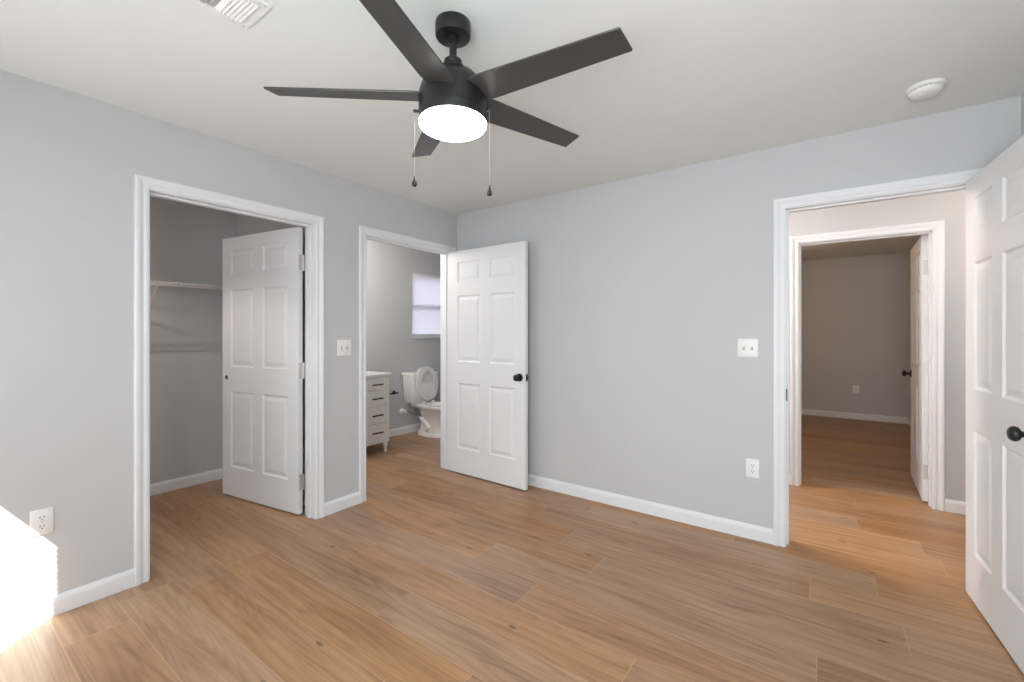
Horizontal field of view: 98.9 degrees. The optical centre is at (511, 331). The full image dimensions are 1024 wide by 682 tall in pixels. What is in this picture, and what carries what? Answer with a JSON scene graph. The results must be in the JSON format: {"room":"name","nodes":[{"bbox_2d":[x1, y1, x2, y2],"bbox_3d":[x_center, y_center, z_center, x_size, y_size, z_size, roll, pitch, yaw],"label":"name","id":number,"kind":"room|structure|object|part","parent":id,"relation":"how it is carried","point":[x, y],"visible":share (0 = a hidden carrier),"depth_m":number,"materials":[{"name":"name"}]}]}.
{"room":"empty bedroom","nodes":[
{"label":"empty bedroom","id":0,"kind":"room"},
{"bbox_2d":[0,69,456,613],"bbox_3d":[-1.162,0.086,3.454,0.120,2.440,5.800,0,0,36],"label":"wall","id":1,"kind":"structure","parent":0,"point":[69,161],"depth_m":2.12,"materials":[{"name":"grey paint"}]},
{"bbox_2d":[30,507,53,537],"bbox_3d":[-2.133,0.863,1.988,0.009,0.117,0.074,0,0,36],"label":"wall outlet","id":2,"kind":"object","parent":1,"relation":"attached to","point":[42,520],"visible":1,"depth_m":1.99,"materials":[{"name":"white plastic"}]},
{"bbox_2d":[37,514,47,521],"bbox_3d":[-2.131,0.844,1.986,0.004,0.027,0.034,0,0,36],"label":"receptacle","id":3,"kind":"object","parent":2,"relation":"attached to","point":[40,517],"depth_m":1.99,"materials":[{"name":"white plastic"}]},
{"bbox_2d":[37,523,47,529],"bbox_3d":[-2.131,0.882,1.986,0.004,0.027,0.034,0,0,36],"label":"receptacle","id":4,"kind":"object","parent":2,"relation":"attached to","point":[40,526],"depth_m":1.99,"materials":[{"name":"white plastic"}]},
{"bbox_2d":[0,568,134,635],"bbox_3d":[-2.334,1.261,1.704,0.014,0.090,1.348,0,0,36],"label":"baseboard","id":5,"kind":"structure","parent":1,"relation":"attached to","point":[26,615],"depth_m":2.04,"materials":[{"name":"white paint"}]},
{"bbox_2d":[134,174,323,585],"bbox_3d":[-1.691,0.247,2.716,0.157,2.118,1.045,0,0,36],"label":"door frame","id":6,"kind":"structure","parent":1,"relation":"attached to","point":[145,187],"depth_m":2.46,"materials":[{"name":"white paint"}]},
{"bbox_2d":[223,227,305,513],"bbox_3d":[-1.893,0.275,3.321,0.943,2.039,0.051,0,0,27],"label":"door","id":7,"kind":"structure","parent":1,"relation":"in","point":[264,368],"depth_m":3.28,"materials":[{"name":"white paint"}]},
{"bbox_2d":[324,491,359,516],"bbox_3d":[-1.248,1.261,3.220,0.014,0.090,0.291,0,0,36],"label":"baseboard","id":8,"kind":"object","parent":1,"relation":"attached to","point":[339,504],"visible":1,"depth_m":3.21,"materials":[{"name":"white paint"}]},
{"bbox_2d":[337,340,350,355],"bbox_3d":[-1.236,0.116,3.233,0.018,0.117,0.117,0,0,36],"label":"light switch","id":9,"kind":"object","parent":1,"relation":"attached to","point":[343,346],"visible":1,"depth_m":3.23,"materials":[{"name":"white plastic"}]},
{"bbox_2d":[359,225,455,502],"bbox_3d":[-0.909,0.247,3.808,0.157,2.118,1.061,0,0,36],"label":"door frame","id":10,"kind":"structure","parent":1,"relation":"attached to","point":[368,233],"depth_m":3.56,"materials":[{"name":"white paint"}]},
{"bbox_2d":[449,241,527,489],"bbox_3d":[-0.239,0.275,3.863,0.922,2.039,0.163,0,0,37],"label":"door","id":11,"kind":"structure","parent":1,"relation":"in","point":[488,286],"depth_m":3.81,"materials":[{"name":"white paint"}]},
{"bbox_3d":[0.043,0.376,3.588,0.066,0.066,0.064,0,0,37],"label":"knob","id":12,"kind":"part","parent":11,"relation":"part of","materials":[{"name":"black metal"}]},
{"bbox_2d":[236,214,304,491],"bbox_3d":[-1.933,0.086,3.657,1.370,2.440,0.120,0,0,36],"label":"wall","id":13,"kind":"structure","parent":0,"point":[245,225],"depth_m":3.63,"materials":[{"name":"grey paint"}]},
{"bbox_2d":[150,196,440,483],"bbox_3d":[-2.118,0.086,4.693,0.136,2.440,5.140,0,0,36],"label":"wall","id":14,"kind":"structure","parent":0,"point":[186,240],"depth_m":3.79,"materials":[{"name":"grey paint"}]},
{"bbox_2d":[150,468,222,495],"bbox_3d":[-3.002,1.261,3.330,0.014,0.090,1.655,0,0,36],"label":"baseboard","id":15,"kind":"structure","parent":14,"relation":"attached to","point":[186,481],"depth_m":3.68,"materials":[{"name":"white paint"}]},
{"bbox_2d":[150,280,222,307],"bbox_3d":[-2.880,-0.226,3.248,0.311,0.320,1.636,0,0,36],"label":"wire shelf","id":16,"kind":"object","parent":14,"relation":"attached to","point":[158,283],"visible":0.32,"depth_m":3.46,"materials":[{"name":"white metal"}]},
{"bbox_2d":[400,408,406,413],"bbox_3d":[-1.377,1.011,5.572,0.077,0.072,0.072,0,0,36],"label":"supply valve","id":17,"kind":"object","parent":14,"relation":"attached to","point":[402,410],"visible":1,"depth_m":5.57,"materials":[{"name":"white plastic"}]},
{"bbox_2d":[389,423,420,436],"bbox_3d":[-1.183,1.261,5.897,0.014,0.090,1.854,0,0,36],"label":"baseboard","id":18,"kind":"structure","parent":14,"relation":"attached to","point":[415,427],"depth_m":5.61,"materials":[{"name":"white paint"}]},
{"bbox_2d":[411,335,440,337],"bbox_3d":[-1.117,-0.348,6.058,0.122,0.862,0.795,0,0,36],"label":"window","id":19,"kind":"structure","parent":14,"relation":"in","point":[414,336],"depth_m":5.94,"materials":[{"name":"white paint"}]},
{"bbox_3d":[-1.101,0.072,6.046,0.082,0.022,0.795,0,0,36],"label":"sill","id":20,"kind":"part","parent":19,"relation":"part of","materials":[{"name":"white paint"}]},
{"bbox_2d":[412,273,440,334],"bbox_3d":[-1.108,-0.369,6.051,0.046,0.817,0.743,0,0,36],"label":"window blind","id":21,"kind":"object","parent":14,"relation":"attached to","point":[426,289],"visible":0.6,"depth_m":5.97,"materials":[{"name":"white plastic"}]},
{"bbox_3d":[-1.111,-0.764,6.053,0.038,0.027,0.743,0,0,36],"label":"head rail","id":22,"kind":"part","parent":21,"relation":"part of","materials":[{"name":"white plastic"}]},
{"bbox_2d":[0,414,1023,681],"bbox_3d":[1.154,1.346,3.905,6.380,0.080,9.270,0,0,36],"label":"floor","id":23,"kind":"structure","parent":0,"point":[440,574],"depth_m":2.16,"materials":[{"name":"brown wood"}]},
{"bbox_2d":[366,371,390,451],"bbox_3d":[-1.802,0.785,4.569,0.551,1.041,0.941,0,0,36],"label":"bathroom vanity","id":24,"kind":"object","parent":23,"relation":"on","point":[377,383],"visible":0.32,"depth_m":4.67,"materials":[{"name":"white paint"}]},
{"bbox_3d":[-1.454,1.074,4.657,0.018,0.181,0.286,0,0,36],"label":"drawer","id":25,"kind":"part","parent":24,"relation":"part of","materials":[{"name":"white paint"}]},
{"bbox_3d":[-1.454,0.889,4.657,0.018,0.175,0.286,0,0,36],"label":"drawer","id":26,"kind":"part","parent":24,"relation":"part of","materials":[{"name":"white paint"}]},
{"bbox_3d":[-1.454,0.711,4.657,0.018,0.168,0.286,0,0,36],"label":"drawer","id":27,"kind":"part","parent":24,"relation":"part of","materials":[{"name":"white paint"}]},
{"bbox_3d":[-1.454,0.560,4.657,0.018,0.118,0.286,0,0,36],"label":"drawer","id":28,"kind":"part","parent":24,"relation":"part of","materials":[{"name":"white paint"}]},
{"bbox_3d":[-1.612,1.186,4.432,0.008,0.016,0.921,0,0,36],"label":"moulding","id":29,"kind":"part","parent":24,"relation":"part of","materials":[{"name":"white paint"}]},
{"bbox_2d":[366,371,390,377],"bbox_3d":[-1.810,0.463,4.575,0.530,0.029,0.941,0,0,36],"label":"countertop","id":30,"kind":"structure","parent":24,"relation":"on","point":[369,374],"depth_m":4.72,"materials":[{"name":"white stone"}]},
{"bbox_2d":[401,366,440,437],"bbox_3d":[-0.988,0.874,5.551,0.721,0.867,0.480,0,0,36],"label":"toilet","id":31,"kind":"object","parent":23,"relation":"on","point":[420,387],"visible":0.91,"depth_m":5.51,"materials":[{"name":"white ceramic"}]},
{"bbox_3d":[-1.192,0.728,5.698,0.202,0.347,0.460,0,0,36],"label":"tank","id":32,"kind":"part","parent":31,"relation":"part of","materials":[{"name":"white ceramic"}]},
{"bbox_3d":[-1.192,0.535,5.697,0.220,0.038,0.480,0,0,36],"label":"tank lid","id":33,"kind":"part","parent":31,"relation":"part of","materials":[{"name":"white ceramic"}]},
{"bbox_2d":[411,401,433,407],"bbox_3d":[-1.152,0.936,5.669,0.270,0.070,0.200,0,0,36],"label":"seat","id":34,"kind":"object","parent":31,"relation":"attached to","point":[418,402],"depth_m":5.60,"materials":[{"name":"white plastic"}]},
{"bbox_3d":[-1.118,0.657,5.644,0.079,0.421,0.364,0,0,36],"label":"lid","id":35,"kind":"part","parent":31,"relation":"part of","materials":[{"name":"white plastic"}]},
{"bbox_3d":[-1.089,0.657,5.624,0.071,0.432,0.372,0,0,36],"label":"seat","id":36,"kind":"part","parent":31,"relation":"part of","materials":[{"name":"white plastic"}]},
{"bbox_3d":[-0.958,1.106,5.530,0.647,0.400,0.372,0,0,36],"label":"bowl","id":37,"kind":"part","parent":31,"relation":"part of","materials":[{"name":"white ceramic"}]},
{"bbox_2d":[0,0,1023,259],"bbox_3d":[1.154,-1.184,3.905,6.380,0.100,9.270,0,0,36],"label":"ceiling","id":38,"kind":"structure","parent":0,"point":[701,81],"depth_m":1.92,"materials":[{"name":"paint"}]},
{"bbox_2d":[192,0,271,28],"bbox_3d":[-1.016,-1.127,1.432,0.184,0.013,0.360,0,0,36],"label":"ceiling vent","id":39,"kind":"object","parent":38,"relation":"in","point":[244,13],"visible":1,"depth_m":1.53,"materials":[{"name":"white metal"}]},
{"bbox_2d":[263,0,632,195],"bbox_3d":[-0.178,-0.817,1.600,1.221,0.635,1.256,0,0,36],"label":"ceiling fan","id":40,"kind":"object","parent":38,"relation":"hanging from","point":[456,103],"visible":1,"depth_m":1.51,"materials":[{"name":"black metal"}]},
{"bbox_3d":[-0.589,-0.862,1.590,0.557,0.037,0.120,0,0,-2],"label":"blade","id":41,"kind":"part","parent":40,"relation":"part of","materials":[{"name":"black wood"}]},
{"bbox_3d":[-0.312,-0.847,1.251,0.121,0.051,0.557,0,0,15],"label":"blade","id":42,"kind":"part","parent":40,"relation":"part of","materials":[{"name":"black wood"}]},
{"bbox_3d":[-0.358,-0.685,1.610,0.002,0.250,0.002,0,0,0],"label":"pull chain","id":43,"kind":"part","parent":40,"relation":"part of","materials":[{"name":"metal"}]},
{"bbox_3d":[-0.358,-0.553,1.610,0.020,0.041,0.020,0,0,36],"label":"pull knob","id":44,"kind":"part","parent":40,"relation":"part of","materials":[{"name":"black metal"}]},
{"bbox_3d":[-0.351,-0.876,1.958,0.121,0.051,0.557,0,0,-21],"label":"blade","id":45,"kind":"part","parent":40,"relation":"part of","materials":[{"name":"black wood"}]},
{"bbox_2d":[419,105,486,141],"bbox_3d":[-0.217,-0.755,1.610,0.248,0.034,0.248,0,0,36],"label":"diffuser","id":46,"kind":"object","parent":40,"relation":"attached to","point":[450,123],"depth_m":1.55,"materials":[{"name":"white glass"}]},
{"bbox_3d":[-0.083,-0.668,1.610,0.002,0.284,0.002,0,0,-18],"label":"pull chain","id":47,"kind":"part","parent":40,"relation":"part of","materials":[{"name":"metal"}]},
{"bbox_3d":[-0.083,-0.519,1.610,0.020,0.041,0.020,0,0,36],"label":"pull knob","id":48,"kind":"part","parent":40,"relation":"part of","materials":[{"name":"black metal"}]},
{"bbox_3d":[0.072,-0.872,1.846,0.557,0.039,0.122,0,0,-39],"label":"blade","id":49,"kind":"part","parent":40,"relation":"part of","materials":[{"name":"black wood"}]},
{"bbox_3d":[0.096,-0.854,1.409,0.557,0.036,0.122,0,0,33],"label":"blade","id":50,"kind":"part","parent":40,"relation":"part of","materials":[{"name":"black wood"}]},
{"bbox_2d":[906,78,946,99],"bbox_3d":[1.911,-1.111,2.022,0.140,0.046,0.140,0,0,36],"label":"smoke detector","id":51,"kind":"object","parent":38,"relation":"attached to","point":[925,89],"visible":1,"depth_m":1.99,"materials":[{"name":"white plastic"}]},
{"bbox_2d":[457,96,1020,528],"bbox_3d":[1.382,0.086,2.936,4.620,2.440,0.120,0,0,36],"label":"wall","id":52,"kind":"structure","parent":0,"point":[643,290],"depth_m":3.03,"materials":[{"name":"grey paint"}]},
{"bbox_2d":[528,474,772,544],"bbox_3d":[0.542,1.261,3.456,2.621,0.090,0.014,0,0,36],"label":"baseboard","id":53,"kind":"structure","parent":52,"relation":"attached to","point":[741,529],"depth_m":3.09,"materials":[{"name":"white paint"}]},
{"bbox_2d":[738,339,757,356],"bbox_3d":[1.492,0.101,2.772,0.117,0.117,0.018,0,0,36],"label":"light switch","id":54,"kind":"object","parent":52,"relation":"attached to","point":[746,347],"visible":1,"depth_m":2.77,"materials":[{"name":"white plastic"}]},
{"bbox_2d":[746,458,758,478],"bbox_3d":[1.516,0.860,2.761,0.074,0.117,0.009,0,0,36],"label":"wall outlet","id":55,"kind":"object","parent":52,"relation":"attached to","point":[752,465],"visible":1,"depth_m":2.76,"materials":[{"name":"white plastic"}]},
{"bbox_2d":[773,168,982,546],"bbox_3d":[2.026,0.247,2.475,0.934,2.118,0.157,0,0,36],"label":"door frame","id":56,"kind":"structure","parent":52,"relation":"attached to","point":[954,181],"depth_m":2.66,"materials":[{"name":"white paint"}]},
{"bbox_2d":[966,135,1023,673],"bbox_3d":[2.088,0.275,1.867,0.163,2.039,0.812,0,0,32],"label":"door","id":57,"kind":"structure","parent":52,"relation":"in","point":[995,194],"depth_m":1.87,"materials":[{"name":"white paint"}]},
{"bbox_3d":[1.868,0.376,1.609,0.064,0.066,0.066,0,0,32],"label":"knob","id":58,"kind":"part","parent":57,"relation":"part of","materials":[{"name":"black metal"}]},
{"bbox_2d":[801,252,908,417],"bbox_3d":[4.516,0.086,7.088,3.080,2.440,0.120,0,0,36],"label":"wall","id":59,"kind":"structure","parent":0,"point":[855,309],"depth_m":6.56,"materials":[{"name":"grey paint"}]},
{"bbox_2d":[801,408,908,423],"bbox_3d":[4.428,1.261,7.069,2.960,0.090,0.014,0,0,36],"label":"baseboard","id":60,"kind":"structure","parent":59,"relation":"attached to","point":[904,420],"depth_m":6.55,"materials":[{"name":"white paint"}]},
{"bbox_2d":[853,385,858,392],"bbox_3d":[5.146,0.859,6.557,0.074,0.117,0.009,0,0,36],"label":"wall outlet","id":61,"kind":"object","parent":59,"relation":"attached to","point":[855,387],"visible":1,"depth_m":6.56,"materials":[{"name":"white plastic"}]},
{"bbox_2d":[789,190,965,501],"bbox_3d":[2.142,0.086,3.997,4.620,2.440,0.120,0,0,36],"label":"wall","id":62,"kind":"structure","parent":0,"point":[950,207],"depth_m":3.19,"materials":[{"name":"grey paint"}]},
{"bbox_2d":[790,220,944,510],"bbox_3d":[2.805,0.247,3.523,0.951,2.118,0.157,0,0,36],"label":"door frame","id":63,"kind":"structure","parent":62,"relation":"attached to","point":[935,230],"depth_m":3.29,"materials":[{"name":"white paint"}]},
{"bbox_2d":[902,235,927,500],"bbox_3d":[3.400,0.275,3.661,0.163,2.039,0.853,0,0,38],"label":"door","id":64,"kind":"structure","parent":62,"relation":"in","point":[918,373],"depth_m":3.53,"materials":[{"name":"white paint"}]},
{"bbox_3d":[3.578,0.376,3.974,0.064,0.066,0.066,0,0,38],"label":"knob","id":65,"kind":"part","parent":64,"relation":"part of","materials":[{"name":"black metal"}]},
{"bbox_2d":[945,499,965,514],"bbox_3d":[3.567,1.261,2.895,1.020,0.090,0.014,0,0,36],"label":"baseboard","id":66,"kind":"structure","parent":62,"relation":"attached to","point":[953,506],"depth_m":3.15,"materials":[{"name":"white paint"}]},
{"bbox_2d":[909,252,909,417],"bbox_3d":[4.585,0.086,4.643,0.120,2.440,3.775,0,0,36],"label":"wall","id":67,"kind":"structure","parent":0,"point":[909,252],"depth_m":6.20,"materials":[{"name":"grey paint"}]},
{"bbox_2d":[1021,93,1023,136],"bbox_3d":[1.357,0.086,0.482,0.120,2.440,3.900,0,0,36],"label":"wall","id":68,"kind":"structure","parent":0,"point":[1022,95],"depth_m":2.09,"materials":[{"name":"grey paint"}]}
]}

